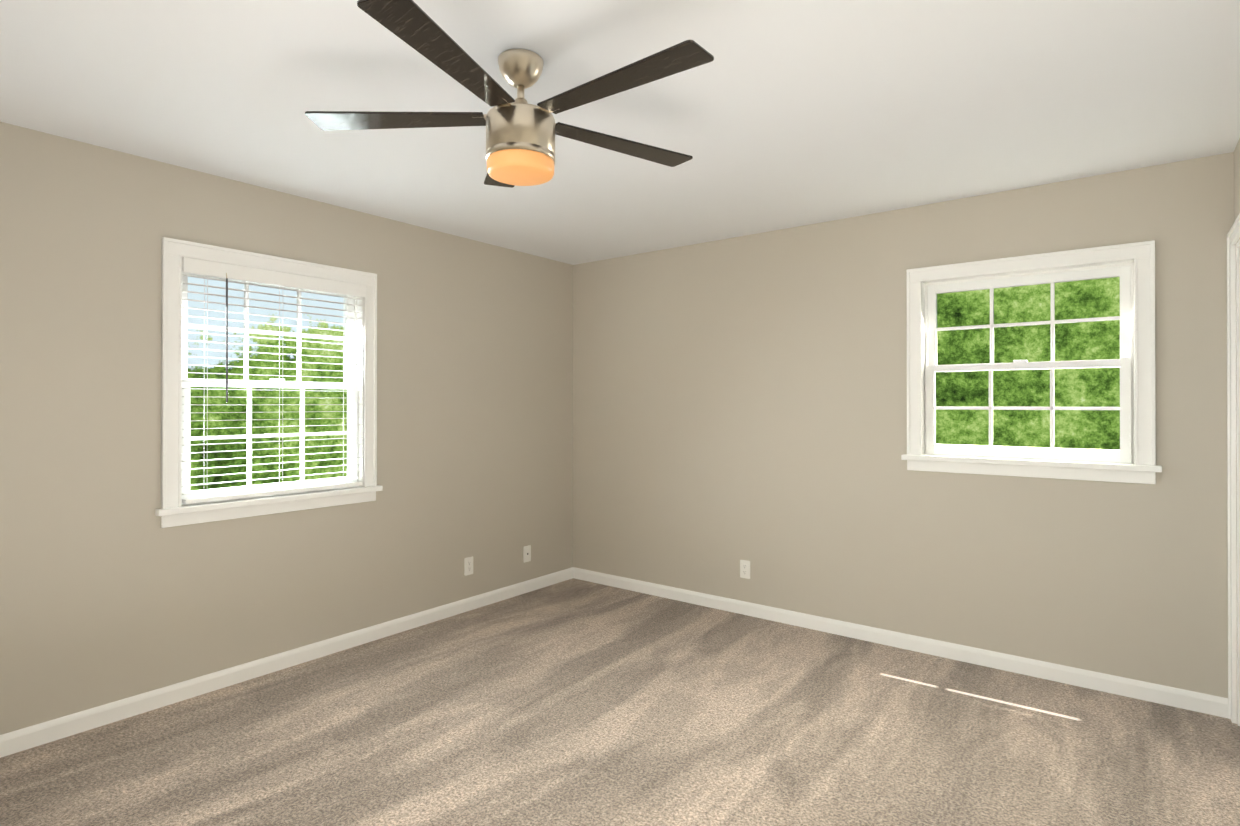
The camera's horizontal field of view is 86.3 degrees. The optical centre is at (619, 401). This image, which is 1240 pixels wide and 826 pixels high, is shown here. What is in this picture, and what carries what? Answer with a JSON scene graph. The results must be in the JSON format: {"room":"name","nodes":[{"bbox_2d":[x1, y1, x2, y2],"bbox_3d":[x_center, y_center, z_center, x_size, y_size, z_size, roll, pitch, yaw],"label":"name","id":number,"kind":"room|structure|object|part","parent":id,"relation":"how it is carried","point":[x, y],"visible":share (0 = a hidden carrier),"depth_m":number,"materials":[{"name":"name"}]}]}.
{"room":"empty bedroom","nodes":[
{"label":"empty bedroom","id":0,"kind":"room"},
{"bbox_2d":[0,122,572,734],"bbox_3d":[-1.895,0.144,3.299,0.150,2.440,5.120,0,0,38],"label":"wall","id":1,"kind":"structure","parent":0,"point":[112,590],"depth_m":3.12,"materials":[{"name":"beige paint"}]},
{"bbox_2d":[155,237,382,527],"bbox_3d":[-1.787,-0.085,3.425,0.228,1.301,1.104,0,0,38],"label":"window","id":2,"kind":"structure","parent":1,"relation":"in","point":[172,512],"depth_m":3.30,"materials":[{"name":"white wood"}]},
{"bbox_3d":[-1.802,-0.360,3.438,0.034,0.576,0.886,0,0,38],"label":"left window sash","id":3,"kind":"part","parent":2,"relation":"part of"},
{"bbox_3d":[-1.768,0.180,3.410,0.044,0.600,0.886,0,0,38],"label":"left window sash","id":4,"kind":"part","parent":2,"relation":"part of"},
{"bbox_2d":[181,257,365,503],"bbox_3d":[-1.727,-0.094,3.380,0.078,1.124,0.906,0,0,38],"label":"window blinds","id":5,"kind":"object","parent":2,"relation":"attached to","point":[207,268],"visible":0.94,"depth_m":3.32,"materials":[{"name":"white plastic"}]},
{"bbox_2d":[0,567,573,757],"bbox_3d":[-1.830,1.323,3.245,0.014,0.082,4.820,0,0,38],"label":"baseboard","id":6,"kind":"structure","parent":1,"relation":"attached to","point":[19,740],"depth_m":3.21,"materials":[{"name":"white"}]},
{"bbox_2d":[464,556,472,575],"bbox_3d":[-0.991,1.078,4.342,0.008,0.115,0.070,0,0,38],"label":"electrical outlet","id":7,"kind":"object","parent":1,"relation":"attached to","point":[468,565],"visible":1,"depth_m":4.34,"materials":[{"name":"white plastic"}]},
{"bbox_2d":[523,545,530,562],"bbox_3d":[-0.667,1.095,4.762,0.009,0.115,0.070,0,0,38],"label":"jack","id":8,"kind":"object","parent":1,"relation":"attached to","point":[526,553],"visible":1,"depth_m":4.76,"materials":[{"name":"white plastic"}]},
{"bbox_2d":[0,578,1239,825],"bbox_3d":[-0.329,1.410,2.091,4.100,0.100,5.120,0,0,38],"label":"floor","id":9,"kind":"structure","parent":0,"point":[574,702],"depth_m":2.65,"materials":[{"name":"carpet"}]},
{"bbox_2d":[0,0,1239,264],"bbox_3d":[-0.329,-1.130,2.100,4.100,0.100,5.120,0,0,38],"label":"ceiling","id":10,"kind":"structure","parent":0,"point":[778,114],"depth_m":2.37,"materials":[{"name":"white paint"}]},
{"bbox_2d":[305,0,713,187],"bbox_3d":[-0.275,-0.895,2.057,1.234,0.370,1.296,0,0,38],"label":"ceiling fan","id":11,"kind":"object","parent":10,"relation":"hanging from","point":[521,132],"visible":1,"depth_m":1.99,"materials":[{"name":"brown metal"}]},
{"bbox_2d":[573,152,1233,697],"bbox_3d":[1.259,0.147,4.161,4.100,2.440,0.391,0,0,38],"label":"wall","id":12,"kind":"structure","parent":0,"point":[735,400],"depth_m":3.74,"materials":[{"name":"beige paint"}]},
{"bbox_2d":[740,560,749,578],"bbox_3d":[0.805,1.078,4.255,0.070,0.115,0.008,0,0,38],"label":"electrical outlet","id":13,"kind":"object","parent":12,"relation":"attached to","point":[744,568],"visible":1,"depth_m":4.25,"materials":[{"name":"white plastic"}]},
{"bbox_2d":[573,567,1227,717],"bbox_3d":[1.136,1.326,3.996,3.772,0.082,0.014,0,0,38],"label":"baseboard","id":14,"kind":"structure","parent":12,"relation":"attached to","point":[1167,695],"depth_m":3.52,"materials":[{"name":"white wood"}]},
{"bbox_2d":[901,240,1161,483],"bbox_3d":[2.054,-0.177,3.387,1.109,1.106,0.228,0,0,38],"label":"window","id":15,"kind":"structure","parent":12,"relation":"in","point":[1142,467],"depth_m":3.28,"materials":[{"name":"white wood"}]},
{"bbox_3d":[2.040,0.038,3.367,0.891,0.502,0.044,0,0,38],"label":"back window sash","id":16,"kind":"part","parent":15,"relation":"part of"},
{"bbox_3d":[2.066,-0.404,3.403,0.891,0.478,0.034,0,0,38],"label":"back window sash","id":17,"kind":"part","parent":15,"relation":"part of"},
{"bbox_2d":[1234,138,1239,493],"bbox_3d":[1.502,0.160,0.687,0.820,2.490,5.120,0,0,38],"label":"wall","id":18,"kind":"structure","parent":0,"point":[1236,181],"depth_m":2.78,"materials":[{"name":"beige paint"}]},
{"bbox_2d":[1227,213,1239,725],"bbox_3d":[2.111,0.318,2.048,0.174,2.085,1.910,0,0,38],"label":"trim","id":19,"kind":"structure","parent":18,"relation":"attached to","point":[1233,356],"depth_m":2.80,"materials":[{"name":"white wood"}]}
]}

